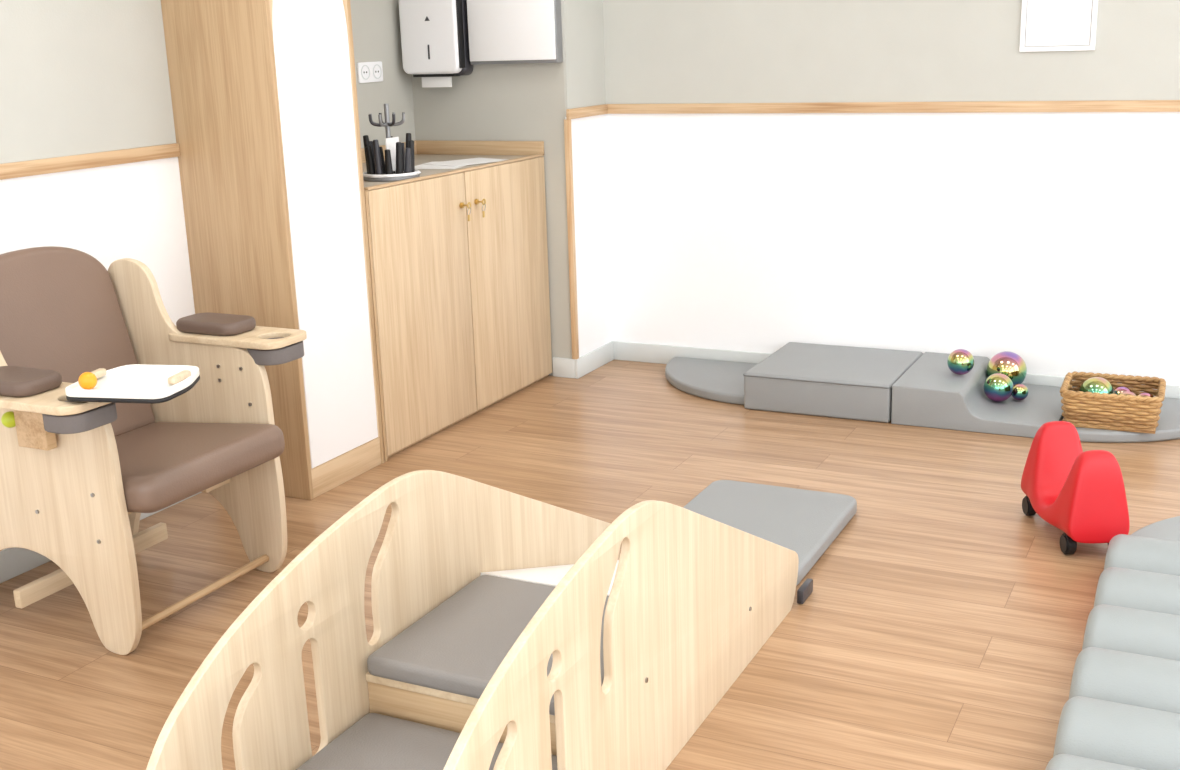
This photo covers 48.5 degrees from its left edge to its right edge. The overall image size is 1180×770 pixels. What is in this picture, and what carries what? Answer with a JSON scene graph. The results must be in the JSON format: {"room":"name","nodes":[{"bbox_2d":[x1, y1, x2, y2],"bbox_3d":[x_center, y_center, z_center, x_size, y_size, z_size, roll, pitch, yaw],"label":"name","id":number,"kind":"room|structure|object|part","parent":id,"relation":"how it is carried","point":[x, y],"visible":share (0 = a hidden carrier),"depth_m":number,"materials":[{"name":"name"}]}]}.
{"room":"care facility","nodes":[
{"label":"care facility","id":0,"kind":"room"},
{"bbox_2d":[0,0,175,163],"bbox_3d":[-2.542,-0.818,1.960,0.240,1.370,4.950,5,17,26],"label":"wall","id":1,"kind":"structure","parent":0,"point":[77,77],"depth_m":3.84,"materials":[{"name":"beige paint"}]},
{"bbox_2d":[350,0,415,147],"bbox_3d":[-1.231,-1.101,5.074,0.150,2.500,1.725,5,17,26],"label":"wall","id":2,"kind":"structure","parent":0,"point":[376,32],"depth_m":5.57,"materials":[{"name":"paint"}]},
{"bbox_2d":[0,143,179,179],"bbox_3d":[-2.388,-0.167,2.117,0.014,0.042,4.840,5,17,26],"label":"trim","id":3,"kind":"structure","parent":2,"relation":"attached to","point":[107,158],"depth_m":3.87,"materials":[{"name":"brown wood"}]},
{"bbox_2d":[0,157,194,550],"bbox_3d":[-2.504,0.390,2.281,0.240,1.130,4.950,5,17,26],"label":"wainscot","id":4,"kind":"structure","parent":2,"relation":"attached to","point":[135,210],"depth_m":4.00,"materials":[{"name":"white paint"}]},
{"bbox_2d":[0,492,201,582],"bbox_3d":[-2.354,0.894,2.399,0.014,0.087,4.840,5,17,26],"label":"baseboard","id":5,"kind":"structure","parent":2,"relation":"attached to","point":[14,562],"depth_m":3.78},
{"bbox_2d":[357,61,382,82],"bbox_3d":[-0.920,-1.311,5.490,0.013,0.083,0.170,5,17,26],"label":"wall socket","id":6,"kind":"object","parent":2,"relation":"attached to","point":[367,72],"visible":1,"depth_m":5.48,"materials":[{"name":"white plastic"}]},
{"bbox_2d":[412,10,571,375],"bbox_3d":[-0.409,-1.336,5.861,0.904,2.500,0.473,5,17,26],"label":"wall","id":7,"kind":"structure","parent":0,"point":[495,102],"depth_m":5.63,"materials":[{"name":"paint"}]},
{"bbox_2d":[399,0,472,86],"bbox_3d":[-0.658,-1.475,5.601,0.289,0.393,0.127,5,17,26],"label":"paper towel dispenser","id":8,"kind":"object","parent":7,"relation":"attached to","point":[434,33],"visible":1,"depth_m":5.54,"materials":[{"name":"grey plastic"}]},
{"bbox_2d":[422,77,451,86],"bbox_3d":[-0.658,-1.312,5.620,0.150,0.068,0.005,5,17,26],"label":"paper towel","id":9,"kind":"object","parent":8,"relation":"hanging from","point":[426,81],"depth_m":5.62,"materials":[{"name":"white paper"}]},
{"bbox_2d":[467,0,562,64],"bbox_3d":[-0.322,-1.613,5.427,0.418,0.548,0.066,5,17,26],"label":"upper cabinet","id":10,"kind":"object","parent":7,"relation":"attached to","point":[499,31],"visible":1,"depth_m":5.43,"materials":[{"name":"grey metal"}]},
{"bbox_2d":[561,0,605,116],"bbox_3d":[-0.015,-1.843,5.518,0.012,1.370,0.473,5,17,26],"label":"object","id":11,"kind":"structure","parent":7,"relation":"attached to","point":[582,20],"depth_m":5.57,"materials":[{"name":"beige paint"}]},
{"bbox_2d":[565,114,611,356],"bbox_3d":[0.023,-0.635,5.839,0.012,1.130,0.473,5,17,26],"label":"wainscot","id":12,"kind":"structure","parent":7,"relation":"attached to","point":[589,134],"depth_m":5.79,"materials":[{"name":"white paint"}]},
{"bbox_2d":[564,119,578,358],"bbox_3d":[-0.079,-0.614,5.623,0.024,1.033,0.024,5,17,26],"label":"trim","id":13,"kind":"structure","parent":12,"relation":"attached to","point":[567,123],"depth_m":5.61,"materials":[{"name":"brown wood"}]},
{"bbox_2d":[566,104,607,119],"bbox_3d":[-0.008,-1.176,5.636,0.014,0.042,0.387,5,17,26],"label":"trim","id":14,"kind":"structure","parent":12,"relation":"attached to","point":[581,112],"depth_m":5.61,"materials":[{"name":"brown wood"}]},
{"bbox_2d":[575,341,613,378],"bbox_3d":[0.022,-0.114,5.912,0.014,0.087,0.373,5,17,26],"label":"baseboard","id":15,"kind":"structure","parent":7,"relation":"attached to","point":[604,354],"depth_m":5.89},
{"bbox_2d":[553,357,575,377],"bbox_3d":[-0.113,-0.076,5.784,0.111,0.087,0.014,5,17,26],"label":"baseboard","id":16,"kind":"structure","parent":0,"point":[562,367],"depth_m":5.78,"materials":[{"name":"white"}]},
{"bbox_2d":[0,360,1179,769],"bbox_3d":[0.197,0.909,2.324,5.500,0.060,7.148,5,17,26],"label":"floor","id":17,"kind":"structure","parent":0,"point":[943,626],"depth_m":3.55,"materials":[{"name":"wood"}]},
{"bbox_2d":[0,246,306,654],"bbox_3d":[-1.268,0.123,3.488,0.740,0.951,0.875,5,17,26],"label":"armchair","id":18,"kind":"object","parent":17,"relation":"on","point":[77,479],"visible":0.97,"depth_m":3.46,"materials":[{"name":"brown wood"}]},
{"bbox_3d":[-1.298,0.024,3.074,0.395,0.020,0.180,5,17,26],"label":"arm plate","id":19,"kind":"part","parent":18,"relation":"part of","materials":[{"name":"brown wood"}]},
{"bbox_3d":[-1.416,0.219,3.272,0.676,0.886,0.024,5,17,26],"label":"panel","id":20,"kind":"part","parent":18,"relation":"part of","materials":[{"name":"brown wood"}]},
{"bbox_3d":[-1.455,-0.087,3.530,0.201,0.555,0.524,5,17,26],"label":"backrest","id":21,"kind":"part","parent":18,"relation":"part of","materials":[{"name":"brown leather"}]},
{"bbox_2d":[42,400,116,433],"bbox_3d":[-1.177,0.067,3.025,0.122,0.055,0.160,5,17,26],"label":"cup holder","id":22,"kind":"object","parent":18,"relation":"on","point":[59,416],"depth_m":2.96,"materials":[{"name":"grey plastic"}]},
{"bbox_2d":[65,364,199,403],"bbox_3d":[-1.042,-0.011,3.026,0.257,0.041,0.240,1,15,12],"label":"tray","id":23,"kind":"object","parent":18,"relation":"on","point":[135,383],"visible":0.89,"depth_m":2.98,"materials":[{"name":"white plastic"}]},
{"bbox_2d":[78,372,96,389],"bbox_3d":[-1.133,-0.009,2.957,0.040,0.040,0.040,5,17,26],"label":"ball","id":24,"kind":"object","parent":23,"relation":"on","point":[87,380],"visible":0.99,"depth_m":2.94,"materials":[{"name":"plastic"}]},
{"bbox_3d":[-1.149,-0.022,3.038,0.022,0.018,0.075,1,15,12],"label":"handle","id":25,"kind":"part","parent":23,"relation":"part of","materials":[{"name":"brown wood"}]},
{"bbox_3d":[-0.938,-0.017,2.994,0.022,0.018,0.075,1,15,12],"label":"handle","id":26,"kind":"part","parent":23,"relation":"part of","materials":[{"name":"brown wood"}]},
{"bbox_3d":[-1.170,0.083,3.756,0.676,0.886,0.024,5,17,26],"label":"panel","id":27,"kind":"part","parent":18,"relation":"part of","materials":[{"name":"brown wood"}]},
{"bbox_3d":[-1.151,0.208,3.458,0.490,0.128,0.530,5,17,26],"label":"seat","id":28,"kind":"part","parent":18,"relation":"part of","materials":[{"name":"brown leather"}]},
{"bbox_3d":[-0.991,-0.139,3.679,0.395,0.020,0.175,5,17,26],"label":"arm plate","id":29,"kind":"part","parent":18,"relation":"part of","materials":[{"name":"brown wood"}]},
{"bbox_2d":[247,337,303,365],"bbox_3d":[-0.870,-0.096,3.629,0.122,0.055,0.155,5,17,26],"label":"cup holder","id":30,"kind":"object","parent":18,"relation":"on","point":[261,351],"depth_m":3.57,"materials":[{"name":"grey plastic"}]},
{"bbox_2d":[161,0,383,499],"bbox_3d":[-1.153,-0.809,4.355,0.644,2.300,0.426,5,17,26],"label":"wardrobe","id":31,"kind":"object","parent":17,"relation":"on","point":[264,92],"visible":0.91,"depth_m":4.20,"materials":[{"name":"brown wood"}]},
{"bbox_3d":[-0.874,-0.821,4.210,0.018,2.179,0.390,5,17,26],"label":"frame","id":32,"kind":"part","parent":31,"relation":"part of","materials":[{"name":"brown wood"}]},
{"bbox_3d":[-0.867,-0.590,4.268,0.018,1.696,0.374,5,17,26],"label":"white door","id":33,"kind":"part","parent":31,"relation":"part of","materials":[{"name":"laminate"}]},
{"bbox_2d":[361,140,551,461],"bbox_3d":[-0.737,-0.405,5.259,0.688,1.030,1.296,5,17,26],"label":"base cabinet","id":34,"kind":"object","parent":17,"relation":"on","point":[458,257],"visible":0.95,"depth_m":5.06,"materials":[{"name":"brown wood"}]},
{"bbox_3d":[-0.612,-0.280,4.862,0.019,0.948,0.622,5,17,26],"label":"door","id":35,"kind":"part","parent":34,"relation":"part of","materials":[{"name":"brown wood"}]},
{"bbox_2d":[362,154,524,186],"bbox_3d":[-0.777,-0.837,5.156,0.629,0.020,1.293,5,17,26],"label":"countertop","id":36,"kind":"structure","parent":34,"relation":"on","point":[419,159],"depth_m":5.51,"materials":[{"name":"beige wood"}]},
{"bbox_2d":[363,104,420,180],"bbox_3d":[-0.733,-0.888,4.774,0.212,0.268,0.212,-7,16,-18],"label":"drying rack","id":37,"kind":"object","parent":36,"relation":"on","point":[399,163],"visible":1,"depth_m":4.74,"materials":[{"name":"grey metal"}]},
{"bbox_2d":[415,158,507,168],"bbox_3d":[-0.536,-0.896,5.301,0.322,0.004,0.461,5,17,26],"label":"paper sheets","id":38,"kind":"object","parent":36,"relation":"on","point":[453,164],"visible":0.93,"depth_m":5.29,"materials":[{"name":"white paper"}]},
{"bbox_3d":[-0.331,-0.435,5.415,0.019,0.948,0.642,5,17,26],"label":"door","id":39,"kind":"part","parent":34,"relation":"part of","materials":[{"name":"brown wood"}]},
{"bbox_2d":[146,470,798,769],"bbox_3d":[-0.111,0.483,2.670,0.531,0.604,1.883,5,17,26],"label":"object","id":40,"kind":"object","parent":17,"relation":"on","point":[512,631],"visible":1,"depth_m":2.51,"materials":[{"name":"brown wood"}]},
{"bbox_2d":[296,713,557,769],"bbox_3d":[-0.317,0.732,2.295,0.478,0.042,0.437,5,17,26],"label":"cushion","id":41,"kind":"object","parent":40,"relation":"on","point":[357,741],"depth_m":2.45,"materials":[{"name":"grey leather"}]},
{"bbox_2d":[367,575,608,715],"bbox_3d":[-0.128,0.514,2.644,0.478,0.042,0.452,5,17,26],"label":"cushion","id":42,"kind":"object","parent":40,"relation":"on","point":[450,646],"depth_m":2.61,"materials":[{"name":"grey leather"}]},
{"bbox_3d":[0.117,0.505,2.560,0.018,0.604,1.883,5,17,26],"label":"panel","id":43,"kind":"part","parent":40,"relation":"part of","materials":[{"name":"brown wood"}]},
{"bbox_2d":[665,357,757,404],"bbox_3d":[0.504,-0.024,5.596,0.530,0.042,0.530,5,17,26],"label":"mat","id":44,"kind":"object","parent":17,"relation":"on","point":[716,380],"visible":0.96,"depth_m":5.55,"materials":[{"name":"grey plastic"}]},
{"bbox_2d":[683,480,856,603],"bbox_3d":[0.483,0.438,3.846,0.525,0.050,0.740,5,17,26],"label":"ramp","id":45,"kind":"object","parent":17,"relation":"on","point":[806,523],"visible":0.62,"depth_m":3.94,"materials":[{"name":"grey plastic"}]},
{"bbox_2d":[743,342,923,422],"bbox_3d":[0.996,-0.021,5.318,0.591,0.150,0.588,5,17,26],"label":"foam block","id":46,"kind":"object","parent":17,"relation":"on","point":[846,382],"visible":0.93,"depth_m":5.13,"materials":[{"name":"grey plastic"}]},
{"bbox_2d":[891,352,1063,437],"bbox_3d":[1.528,0.030,5.062,0.588,0.150,0.580,5,17,26],"label":"block","id":47,"kind":"object","parent":17,"relation":"on","point":[929,394],"visible":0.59,"depth_m":4.90,"materials":[{"name":"grey plastic"}]},
{"bbox_2d":[947,349,973,374],"bbox_3d":[1.422,-0.088,5.024,0.100,0.100,0.100,5,17,26],"label":"ball","id":48,"kind":"object","parent":47,"relation":"on","point":[960,361],"visible":1,"depth_m":4.99,"materials":[{"name":"multicoloured metal"}]},
{"bbox_2d":[983,373,1013,401],"bbox_3d":[1.557,0.010,4.995,0.110,0.110,0.110,5,17,26],"label":"ball","id":49,"kind":"object","parent":47,"relation":"on","point":[998,387],"visible":1,"depth_m":4.96,"materials":[{"name":"multicoloured metal"}]},
{"bbox_2d":[987,351,1026,385],"bbox_3d":[1.642,-0.057,5.164,0.152,0.152,0.152,5,17,26],"label":"ball","id":50,"kind":"object","parent":47,"relation":"on","point":[1008,363],"visible":0.68,"depth_m":5.11,"materials":[{"name":"multicoloured metal"}]},
{"bbox_2d":[1012,384,1027,400],"bbox_3d":[1.647,0.028,5.023,0.064,0.064,0.064,5,17,26],"label":"ball","id":51,"kind":"object","parent":47,"relation":"on","point":[1020,392],"visible":0.98,"depth_m":5.00,"materials":[{"name":"multicoloured metal"}]},
{"bbox_2d":[1021,421,1129,554],"bbox_3d":[1.407,0.289,3.808,0.197,0.299,0.412,-2,15,-1],"label":"ride-on toy","id":52,"kind":"object","parent":17,"relation":"on","point":[1077,492],"visible":0.98,"depth_m":3.65,"materials":[{"name":"red plastic"}]},
{"bbox_2d":[1045,534,1179,769],"bbox_3d":[1.305,0.668,2.737,0.560,0.123,1.700,5,17,26],"label":"mat","id":53,"kind":"object","parent":17,"relation":"on","point":[1121,711],"visible":1,"depth_m":2.78,"materials":[{"name":"grey plastic"}]},
{"bbox_2d":[1045,754,1145,769],"bbox_3d":[1.091,0.785,2.316,0.560,0.120,0.242,5,17,26],"label":"cushion","id":54,"kind":"object","parent":53,"relation":"on","point":[1061,761],"depth_m":2.43,"materials":[{"name":"grey leather"}]},
{"bbox_2d":[1053,696,1179,769],"bbox_3d":[1.198,0.726,2.526,0.560,0.120,0.242,5,17,26],"label":"cushion","id":55,"kind":"object","parent":53,"relation":"on","point":[1102,730],"depth_m":2.55,"materials":[{"name":"grey leather"}]},
{"bbox_2d":[1069,647,1179,713],"bbox_3d":[1.305,0.667,2.736,0.560,0.120,0.242,5,17,26],"label":"cushion","id":56,"kind":"object","parent":53,"relation":"on","point":[1151,682],"depth_m":2.76,"materials":[{"name":"grey leather"}]},
{"bbox_2d":[1082,604,1179,660],"bbox_3d":[1.412,0.608,2.946,0.560,0.120,0.242,5,17,26],"label":"cushion","id":57,"kind":"object","parent":53,"relation":"on","point":[1130,630],"depth_m":2.98,"materials":[{"name":"grey leather"}]},
{"bbox_2d":[1094,567,1179,614],"bbox_3d":[1.519,0.548,3.156,0.560,0.120,0.242,5,17,26],"label":"cushion","id":58,"kind":"object","parent":53,"relation":"on","point":[1121,587],"depth_m":3.19,"materials":[{"name":"grey leather"}]},
{"bbox_2d":[1104,534,1179,575],"bbox_3d":[1.625,0.489,3.366,0.560,0.120,0.242,5,17,26],"label":"cushion","id":59,"kind":"object","parent":53,"relation":"on","point":[1148,554],"depth_m":3.40,"materials":[{"name":"grey leather"}]},
{"bbox_2d":[1075,397,1179,442],"bbox_3d":[2.060,0.133,4.820,0.580,0.042,0.580,5,17,26],"label":"mat","id":60,"kind":"object","parent":17,"relation":"on","point":[1168,428],"visible":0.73,"depth_m":4.65,"materials":[{"name":"grey plastic"}]},
{"bbox_2d":[1060,371,1165,433],"bbox_3d":[1.897,0.061,4.761,0.357,0.136,0.321,5,17,26],"label":"wicker basket","id":61,"kind":"object","parent":60,"relation":"on","point":[1130,413],"visible":0.98,"depth_m":4.66,"materials":[{"name":"brown wicker"}]},
{"bbox_2d":[1079,377,1114,393],"bbox_3d":[1.864,0.032,4.822,0.124,0.124,0.124,5,17,26],"label":"ball","id":62,"kind":"object","parent":61,"relation":"in","point":[1100,385],"visible":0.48,"depth_m":4.78,"materials":[{"name":"multicoloured metal"}]},
{"bbox_2d":[1114,386,1131,394],"bbox_3d":[1.958,0.044,4.823,0.080,0.080,0.080,5,17,26],"label":"ball","id":63,"kind":"object","parent":61,"relation":"in","point":[1117,390],"visible":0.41,"depth_m":4.80,"materials":[{"name":"multicoloured metal"}]},
{"bbox_2d":[1119,391,1136,395],"bbox_3d":[1.946,0.064,4.743,0.084,0.084,0.084,5,17,26],"label":"ball","id":64,"kind":"object","parent":61,"relation":"in","point":[1126,393],"visible":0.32,"depth_m":4.72,"materials":[{"name":"multicoloured metal"}]},
{"bbox_2d":[1137,392,1153,396],"bbox_3d":[2.017,0.063,4.764,0.074,0.074,0.074,5,17,26],"label":"ball","id":65,"kind":"object","parent":61,"relation":"in","point":[1143,394],"visible":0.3,"depth_m":4.75,"materials":[{"name":"multicoloured metal"}]},
{"bbox_2d":[1131,516,1179,540],"bbox_3d":[1.799,0.434,3.716,0.530,0.042,0.530,5,17,26],"label":"mat","id":66,"kind":"object","parent":17,"relation":"on","point":[1168,529],"visible":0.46,"depth_m":3.73,"materials":[{"name":"grey plastic"}]},
{"bbox_2d":[603,0,1179,103],"bbox_3d":[2.115,-1.691,4.692,4.554,1.370,0.100,5,17,26],"label":"wall","id":67,"kind":"structure","parent":0,"point":[656,51],"depth_m":5.24,"materials":[{"name":"beige paint"}]},
{"bbox_2d":[1019,0,1097,51],"bbox_3d":[1.752,-1.408,4.891,0.270,0.315,0.014,5,17,26],"label":"frame","id":68,"kind":"object","parent":67,"relation":"attached to","point":[1022,48],"visible":1,"depth_m":4.92,"materials":[{"name":"white plastic"}]},
{"bbox_2d":[1025,0,1092,45],"bbox_3d":[1.753,-1.409,4.892,0.230,0.275,0.010,5,17,26],"label":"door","id":69,"kind":"structure","parent":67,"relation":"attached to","point":[1049,22],"depth_m":4.90,"materials":[{"name":"white laminate"}]},
{"bbox_2d":[606,112,1179,385],"bbox_3d":[2.154,-0.483,5.013,4.554,1.130,0.100,5,17,26],"label":"wainscot","id":70,"kind":"structure","parent":0,"point":[1051,240],"depth_m":5.35,"materials":[{"name":"white paint"}]},
{"bbox_2d":[607,100,1179,113],"bbox_3d":[2.066,-1.030,4.837,4.454,0.042,0.014,5,17,26],"label":"trim","id":71,"kind":"structure","parent":70,"relation":"attached to","point":[1100,105],"depth_m":5.23,"materials":[{"name":"brown wood"}]},
{"bbox_2d":[612,341,1179,398],"bbox_3d":[2.100,0.030,5.119,4.454,0.087,0.014,5,17,26],"label":"baseboard","id":72,"kind":"structure","parent":70,"relation":"attached to","point":[627,351],"depth_m":5.89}
]}

